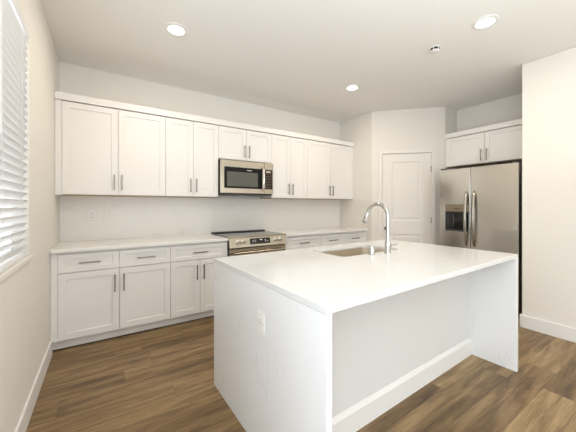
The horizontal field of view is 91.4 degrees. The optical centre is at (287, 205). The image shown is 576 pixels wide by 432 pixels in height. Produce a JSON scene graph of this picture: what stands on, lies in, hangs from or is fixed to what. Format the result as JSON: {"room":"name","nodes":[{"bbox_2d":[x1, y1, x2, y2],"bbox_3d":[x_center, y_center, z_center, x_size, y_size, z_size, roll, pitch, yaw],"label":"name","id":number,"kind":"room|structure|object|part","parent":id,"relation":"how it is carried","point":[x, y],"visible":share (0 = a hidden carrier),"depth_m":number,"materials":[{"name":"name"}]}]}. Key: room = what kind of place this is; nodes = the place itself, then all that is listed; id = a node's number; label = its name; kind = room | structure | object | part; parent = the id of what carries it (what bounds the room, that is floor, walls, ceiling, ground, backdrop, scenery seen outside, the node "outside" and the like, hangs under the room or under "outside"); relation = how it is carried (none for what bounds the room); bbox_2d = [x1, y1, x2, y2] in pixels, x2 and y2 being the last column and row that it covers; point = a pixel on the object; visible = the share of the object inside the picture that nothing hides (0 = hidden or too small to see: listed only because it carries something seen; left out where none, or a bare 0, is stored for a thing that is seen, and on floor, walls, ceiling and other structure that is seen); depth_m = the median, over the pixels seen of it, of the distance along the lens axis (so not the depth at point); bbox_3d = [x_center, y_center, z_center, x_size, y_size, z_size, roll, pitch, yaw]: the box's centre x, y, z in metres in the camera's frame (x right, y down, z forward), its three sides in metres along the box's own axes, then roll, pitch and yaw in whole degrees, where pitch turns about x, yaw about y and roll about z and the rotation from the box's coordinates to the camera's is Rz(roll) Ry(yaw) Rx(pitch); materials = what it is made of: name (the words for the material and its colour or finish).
{"room":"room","nodes":[
{"label":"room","id":0,"kind":"room"},
{"bbox_2d":[0,0,58,431],"bbox_3d":[-0.377,-0.105,-0.262,0.140,2.802,7.840,0,0,-33],"label":"wall","id":1,"kind":"structure","parent":0,"point":[25,294],"depth_m":1.88,"materials":[{"name":"white paint"}]},
{"bbox_2d":[0,198,12,262],"bbox_3d":[-1.250,-0.389,1.020,0.055,1.400,1.602,0,0,-33],"label":"window","id":2,"kind":"structure","parent":1,"relation":"in","point":[11,232],"depth_m":1.64,"materials":[{"name":"white glass"}]},
{"bbox_3d":[-1.250,-0.389,1.020,0.004,1.300,1.502,0,0,-33],"label":"pane","id":3,"kind":"part","parent":2,"relation":"part of","materials":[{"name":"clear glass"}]},
{"bbox_2d":[0,0,29,272],"bbox_3d":[-1.183,-0.394,1.064,0.067,1.398,1.590,0,0,-33],"label":"window blind","id":4,"kind":"object","parent":1,"relation":"attached to","point":[14,29],"visible":1,"depth_m":1.48,"materials":[{"name":"white plastic"}]},
{"bbox_3d":[-1.186,0.296,1.062,0.048,0.018,1.590,0,0,-33],"label":"rail","id":5,"kind":"part","parent":4,"relation":"part of","materials":[{"name":"white plastic"}]},
{"bbox_3d":[-1.544,-0.372,1.610,0.037,1.325,0.001,0,0,-33],"label":"ladder cord","id":6,"kind":"part","parent":4,"relation":"part of","materials":[{"name":"white fabric"}]},
{"bbox_2d":[0,254,32,282],"bbox_3d":[-1.188,0.324,1.055,0.086,0.034,1.652,0,0,-33],"label":"trim","id":7,"kind":"structure","parent":1,"relation":"attached to","point":[5,274],"depth_m":1.42,"materials":[{"name":"white paint"}]},
{"bbox_2d":[14,340,51,431],"bbox_3d":[-0.103,1.228,-0.537,0.016,0.135,7.080,0,0,-33],"label":"baseboard","id":8,"kind":"structure","parent":1,"relation":"attached to","point":[22,424],"depth_m":1.80,"materials":[{"name":"white paint"}]},
{"bbox_2d":[59,61,338,199],"bbox_3d":[-0.712,-0.105,4.120,4.100,2.802,0.140,0,0,-33],"label":"wall","id":9,"kind":"structure","parent":0,"point":[73,79],"depth_m":3.61,"materials":[{"name":"white paint"}]},
{"bbox_2d":[55,99,165,196],"bbox_3d":[-1.877,-0.556,3.049,0.973,0.904,0.372,0,0,-33],"label":"upper cabinet","id":10,"kind":"object","parent":9,"relation":"attached to","point":[100,151],"visible":1,"depth_m":2.90,"materials":[{"name":"white paint"}]},
{"bbox_3d":[-1.972,-0.557,2.817,0.458,0.890,0.019,0,0,-33],"label":"door","id":11,"kind":"part","parent":10,"relation":"part of","materials":[{"name":"white paint"}]},
{"bbox_3d":[-1.872,-0.106,3.085,0.921,0.004,0.315,0,0,-33],"label":"underside panel","id":12,"kind":"part","parent":10,"relation":"part of","materials":[{"name":"beige wood"}]},
{"bbox_3d":[-1.736,-0.239,2.939,0.011,0.160,0.034,0,0,-33],"label":"handle","id":13,"kind":"part","parent":10,"relation":"part of","materials":[{"name":"silver metal"}]},
{"bbox_3d":[-1.585,-0.557,3.070,0.458,0.890,0.019,0,0,-33],"label":"door","id":14,"kind":"part","parent":10,"relation":"part of","materials":[{"name":"white paint"}]},
{"bbox_2d":[165,117,217,197],"bbox_3d":[-1.214,-0.556,3.483,0.613,0.904,0.372,0,0,-33],"label":"upper cabinet","id":15,"kind":"object","parent":9,"relation":"attached to","point":[191,147],"visible":0.98,"depth_m":3.34,"materials":[{"name":"white paint"}]},
{"bbox_3d":[-1.264,-0.557,3.280,0.303,0.890,0.019,0,0,-33],"label":"door","id":16,"kind":"part","parent":15,"relation":"part of","materials":[{"name":"white paint"}]},
{"bbox_3d":[-1.229,-0.106,3.506,0.611,0.004,0.315,0,0,-33],"label":"underside panel","id":17,"kind":"part","parent":15,"relation":"part of","materials":[{"name":"beige wood"}]},
{"bbox_3d":[-1.008,-0.557,3.448,0.303,0.890,0.019,0,0,-33],"label":"door","id":18,"kind":"part","parent":15,"relation":"part of","materials":[{"name":"white paint"}]},
{"bbox_2d":[59,196,339,241],"bbox_3d":[-0.723,0.153,4.021,3.972,0.513,0.015,0,0,-33],"label":"backsplash","id":19,"kind":"structure","parent":9,"relation":"attached to","point":[116,217],"depth_m":3.59,"materials":[{"name":"tile"}]},
{"bbox_2d":[88,210,95,220],"bbox_3d":[-2.143,0.106,3.075,0.072,0.116,0.009,0,0,-33],"label":"wall outlet","id":20,"kind":"object","parent":19,"relation":"attached to","point":[91,213],"visible":1,"depth_m":3.07,"materials":[{"name":"white plastic"}]},
{"bbox_2d":[55,91,353,146],"bbox_3d":[-0.628,-1.044,3.876,3.972,0.069,0.356,0,0,-33],"label":"crown molding","id":21,"kind":"structure","parent":9,"relation":"attached to","point":[68,97],"depth_m":3.28,"materials":[{"name":"white paint"}]},
{"bbox_2d":[218,126,271,163],"bbox_3d":[-0.635,-0.798,3.862,0.772,0.419,0.372,0,0,-33],"label":"upper cabinet","id":22,"kind":"object","parent":9,"relation":"attached to","point":[233,143],"visible":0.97,"depth_m":3.71,"materials":[{"name":"white paint"}]},
{"bbox_3d":[-0.718,-0.799,3.638,0.382,0.405,0.019,0,0,-33],"label":"door","id":23,"kind":"part","parent":22,"relation":"part of","materials":[{"name":"white paint"}]},
{"bbox_2d":[218,159,272,196],"bbox_3d":[-0.608,-0.354,3.821,0.752,0.448,0.439,0,0,-33],"label":"microwave","id":24,"kind":"object","parent":22,"relation":"attached to","point":[235,178],"visible":0.99,"depth_m":3.66,"materials":[{"name":"silver metal"}]},
{"bbox_3d":[-0.329,-0.358,3.775,0.026,0.325,0.056,0,0,-33],"label":"handle","id":25,"kind":"part","parent":24,"relation":"part of","materials":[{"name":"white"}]},
{"bbox_3d":[-0.270,-0.367,3.868,0.135,0.418,0.033,0,0,-33],"label":"control panel","id":26,"kind":"part","parent":24,"relation":"part of","materials":[{"name":"silver metal"}]},
{"bbox_3d":[-0.395,-0.799,3.849,0.382,0.405,0.019,0,0,-33],"label":"door","id":27,"kind":"part","parent":22,"relation":"part of","materials":[{"name":"white paint"}]},
{"bbox_2d":[261,134,306,198],"bbox_3d":[-0.050,-0.556,4.245,0.625,0.904,0.372,0,0,-33],"label":"upper cabinet","id":28,"kind":"object","parent":9,"relation":"attached to","point":[289,154],"visible":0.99,"depth_m":4.11,"materials":[{"name":"white paint"}]},
{"bbox_3d":[-0.103,-0.557,4.040,0.309,0.890,0.019,0,0,-33],"label":"door","id":29,"kind":"part","parent":28,"relation":"part of","materials":[{"name":"white paint"}]},
{"bbox_3d":[-0.065,-0.106,4.268,0.623,0.004,0.315,0,0,-33],"label":"underside panel","id":30,"kind":"part","parent":28,"relation":"part of","materials":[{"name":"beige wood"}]},
{"bbox_3d":[0.159,-0.557,4.212,0.309,0.890,0.019,0,0,-33],"label":"door","id":31,"kind":"part","parent":28,"relation":"part of","materials":[{"name":"white paint"}]},
{"bbox_2d":[306,140,352,199],"bbox_3d":[0.624,-0.556,4.687,0.987,0.904,0.372,0,0,-33],"label":"upper cabinet","id":32,"kind":"object","parent":9,"relation":"attached to","point":[329,166],"visible":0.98,"depth_m":4.53,"materials":[{"name":"white paint"}]},
{"bbox_3d":[0.487,-0.557,4.426,0.469,0.890,0.019,0,0,-33],"label":"door","id":33,"kind":"part","parent":32,"relation":"part of","materials":[{"name":"white paint"}]},
{"bbox_3d":[0.591,-0.106,4.698,0.943,0.004,0.315,0,0,-33],"label":"underside panel","id":34,"kind":"part","parent":32,"relation":"part of","materials":[{"name":"beige wood"}]},
{"bbox_3d":[0.882,-0.557,4.685,0.469,0.890,0.019,0,0,-33],"label":"door","id":35,"kind":"part","parent":32,"relation":"part of","materials":[{"name":"white paint"}]},
{"bbox_2d":[26,315,575,431],"bbox_3d":[1.878,1.346,1.131,5.440,0.100,7.980,0,0,-33],"label":"floor","id":36,"kind":"structure","parent":0,"point":[161,379],"depth_m":1.97,"materials":[{"name":"brown wood"}]},
{"bbox_2d":[50,245,169,350],"bbox_3d":[-1.801,0.854,2.932,0.973,0.884,0.652,0,0,-33],"label":"base cabinet","id":37,"kind":"object","parent":36,"relation":"on","point":[96,295],"visible":0.94,"depth_m":2.65,"materials":[{"name":"white paint"}]},
{"bbox_3d":[-1.818,0.514,2.583,0.458,0.160,0.019,0,0,-33],"label":"drawer","id":38,"kind":"part","parent":37,"relation":"part of","materials":[{"name":"white paint"}]},
{"bbox_3d":[-1.818,0.893,2.583,0.458,0.586,0.019,0,0,-33],"label":"door","id":39,"kind":"part","parent":37,"relation":"part of","materials":[{"name":"white paint"}]},
{"bbox_3d":[-1.641,0.733,2.667,0.011,0.165,0.034,0,0,-33],"label":"handle","id":40,"kind":"part","parent":37,"relation":"part of","materials":[{"name":"silver metal"}]},
{"bbox_3d":[-1.580,0.733,2.707,0.011,0.165,0.034,0,0,-33],"label":"handle","id":41,"kind":"part","parent":37,"relation":"part of","materials":[{"name":"silver metal"}]},
{"bbox_2d":[50,234,228,253],"bbox_3d":[-1.536,0.396,3.100,1.603,0.030,0.632,0,0,-33],"label":"countertop","id":42,"kind":"structure","parent":37,"relation":"on","point":[74,246],"depth_m":2.90,"materials":[{"name":"stone"}]},
{"bbox_3d":[-1.432,0.514,2.835,0.458,0.160,0.019,0,0,-33],"label":"drawer","id":43,"kind":"part","parent":37,"relation":"part of","materials":[{"name":"white paint"}]},
{"bbox_3d":[-1.432,0.893,2.835,0.458,0.586,0.019,0,0,-33],"label":"door","id":44,"kind":"part","parent":37,"relation":"part of","materials":[{"name":"white paint"}]},
{"bbox_2d":[169,241,226,325],"bbox_3d":[-1.131,0.854,3.370,0.627,0.884,0.652,0,0,-33],"label":"base cabinet","id":45,"kind":"object","parent":36,"relation":"on","point":[191,265],"visible":0.82,"depth_m":3.09,"materials":[{"name":"white paint"}]},
{"bbox_3d":[-1.110,0.893,3.046,0.305,0.586,0.019,0,0,-33],"label":"door","id":46,"kind":"part","parent":45,"relation":"part of","materials":[{"name":"white paint"}]},
{"bbox_3d":[-0.981,0.514,3.131,0.613,0.160,0.019,0,0,-33],"label":"drawer","id":47,"kind":"part","parent":45,"relation":"part of","materials":[{"name":"white paint"}]},
{"bbox_3d":[-0.852,0.893,3.215,0.305,0.586,0.019,0,0,-33],"label":"door","id":48,"kind":"part","parent":45,"relation":"part of","materials":[{"name":"white paint"}]},
{"bbox_2d":[211,229,286,256],"bbox_3d":[-0.512,0.827,3.734,0.808,0.938,0.690,0,0,-33],"label":"range oven","id":49,"kind":"object","parent":36,"relation":"on","point":[243,242],"visible":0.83,"depth_m":3.50,"materials":[{"name":"silver metal"}]},
{"bbox_3d":[-0.687,0.369,3.982,0.784,0.022,0.078,0,0,-33],"label":"trim","id":50,"kind":"part","parent":49,"relation":"part of","materials":[{"name":"black plastic"}]},
{"bbox_2d":[215,231,284,237],"bbox_3d":[-0.512,0.376,3.734,0.808,0.008,0.525,0,0,-33],"label":"cooktop","id":51,"kind":"object","parent":49,"relation":"in","point":[230,234],"depth_m":3.61,"materials":[{"name":"black glass"}]},
{"bbox_3d":[-0.368,0.797,3.514,0.780,0.567,0.046,0,0,-33],"label":"oven door","id":52,"kind":"part","parent":49,"relation":"part of","materials":[{"name":"silver metal"}]},
{"bbox_3d":[-0.361,0.378,3.503,0.808,0.016,0.024,0,0,-33],"label":"trim","id":53,"kind":"part","parent":49,"relation":"part of","materials":[{"name":"silver metal"}]},
{"bbox_3d":[-0.363,0.443,3.505,0.788,0.117,0.072,0,0,-33],"label":"control panel","id":54,"kind":"part","parent":49,"relation":"part of","materials":[{"name":"silver metal"}]},
{"bbox_3d":[-0.340,0.561,3.471,0.700,0.025,0.062,0,0,-33],"label":"handle","id":55,"kind":"part","parent":49,"relation":"part of","materials":[{"name":"silver metal"}]},
{"bbox_2d":[285,234,320,249],"bbox_3d":[0.061,0.854,4.151,0.612,0.884,0.652,0,0,-33],"label":"base cabinet","id":56,"kind":"object","parent":36,"relation":"on","point":[304,241],"visible":0.23,"depth_m":3.90,"materials":[{"name":"white paint"}]},
{"bbox_2d":[320,231,365,245],"bbox_3d":[0.716,0.854,4.579,0.953,0.884,0.652,0,0,-33],"label":"base cabinet","id":57,"kind":"object","parent":36,"relation":"on","point":[359,236],"visible":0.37,"depth_m":4.32,"materials":[{"name":"white paint"}]},
{"bbox_2d":[269,227,366,236],"bbox_3d":[0.461,0.396,4.408,1.567,0.030,0.632,0,0,-33],"label":"countertop","id":58,"kind":"structure","parent":57,"relation":"on","point":[325,230],"depth_m":4.29,"materials":[{"name":"stone"}]},
{"bbox_3d":[0.664,0.514,4.208,0.456,0.160,0.019,0,0,-33],"label":"drawer","id":59,"kind":"part","parent":57,"relation":"part of","materials":[{"name":"white paint"}]},
{"bbox_3d":[1.049,0.514,4.460,0.456,0.160,0.019,0,0,-33],"label":"drawer","id":60,"kind":"part","parent":57,"relation":"part of","materials":[{"name":"white paint"}]},
{"bbox_2d":[331,272,471,431],"bbox_3d":[0.540,0.854,2.254,1.957,0.884,0.887,0,0,-35],"label":"base cabinet","id":61,"kind":"object","parent":36,"relation":"on","point":[385,350],"visible":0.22,"depth_m":1.84,"materials":[{"name":"white paint"}]},
{"bbox_2d":[214,239,517,431],"bbox_3d":[0.633,0.803,2.121,2.018,0.986,1.199,0,0,-35],"label":"countertop","id":62,"kind":"structure","parent":61,"relation":"on","point":[281,380],"depth_m":1.60,"materials":[{"name":"white stone"}]},
{"bbox_2d":[257,310,264,336],"bbox_3d":[-0.142,0.612,1.459,0.009,0.116,0.072,0,0,-35],"label":"wall outlet","id":63,"kind":"object","parent":62,"relation":"attached to","point":[260,316],"visible":1,"depth_m":1.45,"materials":[{"name":"white plastic"}]},
{"bbox_3d":[-0.185,0.854,1.555,0.030,0.884,1.199,0,0,-35],"label":"waterfall panel","id":64,"kind":"part","parent":62,"relation":"part of","materials":[{"name":"stone"}]},
{"bbox_2d":[321,247,384,256],"bbox_3d":[0.587,0.519,2.435,0.744,0.213,0.444,0,0,-35],"label":"sink","id":65,"kind":"object","parent":62,"relation":"in","point":[361,250],"visible":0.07,"depth_m":2.67,"materials":[{"name":"silver metal"}]},
{"bbox_3d":[0.651,0.345,2.187,0.054,0.070,0.054,0,0,-35],"label":"air gap cap","id":66,"kind":"part","parent":62,"relation":"part of","materials":[{"name":"silver metal"}]},
{"bbox_2d":[362,202,397,253],"bbox_3d":[0.772,0.176,2.373,0.147,0.409,0.284,0,0,-35],"label":"kitchen faucet","id":67,"kind":"object","parent":62,"relation":"on","point":[388,245],"visible":1,"depth_m":2.25,"materials":[{"name":"silver metal"}]},
{"bbox_3d":[1.450,0.854,2.686,0.030,0.884,1.199,0,0,-35],"label":"waterfall panel","id":68,"kind":"part","parent":62,"relation":"part of","materials":[{"name":"stone"}]},
{"bbox_3d":[0.788,1.224,1.896,1.957,0.145,0.016,0,0,-35],"label":"baseboard","id":69,"kind":"part","parent":61,"relation":"part of","materials":[{"name":"white paint"}]},
{"bbox_2d":[440,161,521,315],"bbox_3d":[2.658,0.389,3.783,0.744,1.815,0.912,0,0,-33],"label":"refrigerator","id":70,"kind":"object","parent":36,"relation":"on","point":[481,206],"visible":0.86,"depth_m":3.53,"materials":[{"name":"grey metal"}]},
{"bbox_3d":[2.295,0.361,3.850,0.066,1.720,0.402,0,0,-33],"label":"door","id":71,"kind":"part","parent":70,"relation":"part of","materials":[{"name":"silver metal"}]},
{"bbox_3d":[2.321,0.208,3.788,0.006,0.205,0.165,0,0,-33],"label":"dispenser glass","id":72,"kind":"part","parent":70,"relation":"part of","materials":[{"name":"black glass"}]},
{"bbox_3d":[2.329,0.171,3.685,0.087,0.715,0.034,0,0,-33],"label":"handle","id":73,"kind":"part","parent":70,"relation":"part of","materials":[{"name":"silver metal"}]},
{"bbox_3d":[2.381,0.171,3.607,0.087,0.715,0.034,0,0,-33],"label":"handle","id":74,"kind":"part","parent":70,"relation":"part of","materials":[{"name":"silver metal"}]},
{"bbox_3d":[2.546,0.361,3.466,0.066,1.720,0.503,0,0,-33],"label":"door","id":75,"kind":"part","parent":70,"relation":"part of","materials":[{"name":"silver metal"}]},
{"bbox_2d":[40,0,575,122],"bbox_3d":[1.878,-1.566,1.131,5.440,0.120,7.980,0,0,-33],"label":"ceiling","id":76,"kind":"structure","parent":0,"point":[294,56],"depth_m":2.63,"materials":[{"name":"white paint"}]},
{"bbox_2d":[164,22,187,35],"bbox_3d":[-0.954,-1.501,2.402,0.188,0.010,0.188,0,0,-33],"label":"recessed light","id":77,"kind":"object","parent":76,"relation":"in","point":[176,29],"visible":1,"depth_m":2.39,"materials":[{"name":"white plastic"}]},
{"bbox_2d":[168,26,184,34],"bbox_3d":[-0.954,-1.502,2.402,0.131,0.007,0.131,0,0,-33],"label":"diffuser","id":78,"kind":"object","parent":77,"relation":"attached to","point":[174,30],"depth_m":2.41,"materials":[{"name":"white plastic"}]},
{"bbox_2d":[345,84,359,90],"bbox_3d":[0.819,-1.501,3.581,0.188,0.010,0.188,0,0,-33],"label":"recessed light","id":79,"kind":"object","parent":76,"relation":"in","point":[351,87],"visible":1,"depth_m":3.57,"materials":[{"name":"white plastic"}]},
{"bbox_2d":[347,86,357,89],"bbox_3d":[0.819,-1.502,3.581,0.131,0.007,0.131,0,0,-33],"label":"diffuser","id":80,"kind":"object","parent":79,"relation":"attached to","point":[348,87],"depth_m":3.57,"materials":[{"name":"white plastic"}]},
{"bbox_2d":[429,45,441,53],"bbox_3d":[1.405,-1.486,2.687,0.110,0.039,0.110,0,0,-33],"label":"sprinkler","id":81,"kind":"object","parent":76,"relation":"attached to","point":[434,49],"visible":1,"depth_m":2.66,"materials":[{"name":"white plastic"}]},
{"bbox_2d":[471,14,498,29],"bbox_3d":[1.617,-1.501,2.307,0.188,0.010,0.188,0,0,-33],"label":"recessed light","id":82,"kind":"object","parent":76,"relation":"in","point":[486,21],"visible":1,"depth_m":2.30,"materials":[{"name":"white plastic"}]},
{"bbox_2d":[475,18,494,27],"bbox_3d":[1.617,-1.502,2.307,0.131,0.007,0.131,0,0,-33],"label":"diffuser","id":83,"kind":"object","parent":82,"relation":"attached to","point":[483,22],"depth_m":2.30,"materials":[{"name":"white plastic"}]},
{"bbox_2d":[339,112,371,240],"bbox_3d":[1.182,-0.105,4.836,0.106,2.802,0.738,0,0,-33],"label":"wall","id":84,"kind":"structure","parent":0,"point":[357,130],"depth_m":4.71,"materials":[{"name":"white paint"}]},
{"bbox_2d":[372,107,444,244],"bbox_3d":[1.874,-0.105,4.438,1.070,2.802,0.100,0,0,12],"label":"wall","id":85,"kind":"structure","parent":0,"point":[418,128],"depth_m":4.38,"materials":[{"name":"white paint"}]},
{"bbox_2d":[382,153,431,243],"bbox_3d":[1.851,0.236,4.381,0.721,2.096,0.106,0,0,12],"label":"door","id":86,"kind":"structure","parent":85,"relation":"in","point":[406,178],"depth_m":4.40,"materials":[{"name":"white paint"}]},
{"bbox_2d":[378,148,435,244],"bbox_3d":[1.858,0.211,4.434,0.836,2.170,0.114,0,0,12],"label":"trim","id":87,"kind":"structure","parent":85,"relation":"attached to","point":[433,150],"depth_m":4.36,"materials":[{"name":"white paint"}]},
{"bbox_2d":[445,107,456,169],"bbox_3d":[2.557,-0.105,4.450,0.469,2.802,0.110,0,0,-33],"label":"wall","id":88,"kind":"structure","parent":0,"point":[450,114],"depth_m":4.34,"materials":[{"name":"white paint"}]},
{"bbox_2d":[457,93,521,163],"bbox_3d":[3.038,-0.105,4.029,0.125,2.802,1.119,0,0,-33],"label":"wall","id":89,"kind":"structure","parent":0,"point":[506,109],"depth_m":4.07,"materials":[{"name":"white paint"}]},
{"bbox_2d":[445,118,521,138],"bbox_3d":[2.833,-1.044,3.894,0.360,0.069,1.114,0,0,-33],"label":"crown molding","id":90,"kind":"structure","parent":89,"relation":"attached to","point":[516,122],"depth_m":3.81,"materials":[{"name":"white paint"}]},
{"bbox_2d":[446,125,521,168],"bbox_3d":[2.826,-0.793,3.889,0.377,0.429,1.113,0,0,-33],"label":"upper cabinet","id":91,"kind":"object","parent":89,"relation":"attached to","point":[504,145],"visible":0.81,"depth_m":3.83,"materials":[{"name":"white paint"}]},
{"bbox_3d":[2.550,-0.794,4.045,0.019,0.415,0.490,0,0,-33],"label":"door","id":92,"kind":"part","parent":91,"relation":"part of","materials":[{"name":"white paint"}]},
{"bbox_3d":[2.830,-0.581,3.933,0.320,0.004,0.985,0,0,-33],"label":"underside panel","id":93,"kind":"part","parent":91,"relation":"part of","materials":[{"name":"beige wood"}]},
{"bbox_3d":[2.820,-0.794,3.632,0.019,0.415,0.490,0,0,-33],"label":"door","id":94,"kind":"part","parent":91,"relation":"part of","materials":[{"name":"white paint"}]},
{"bbox_2d":[522,47,575,327],"bbox_3d":[4.338,-0.105,1.173,1.079,2.802,5.076,0,0,-33],"label":"wall","id":95,"kind":"structure","parent":0,"point":[548,82],"depth_m":2.82,"materials":[{"name":"white paint"}]},
{"bbox_2d":[520,313,575,342],"bbox_3d":[3.992,1.228,0.956,0.295,0.135,5.092,0,0,-33],"label":"baseboard","id":96,"kind":"structure","parent":95,"relation":"attached to","point":[567,333],"depth_m":2.81,"materials":[{"name":"white paint"}]}
]}

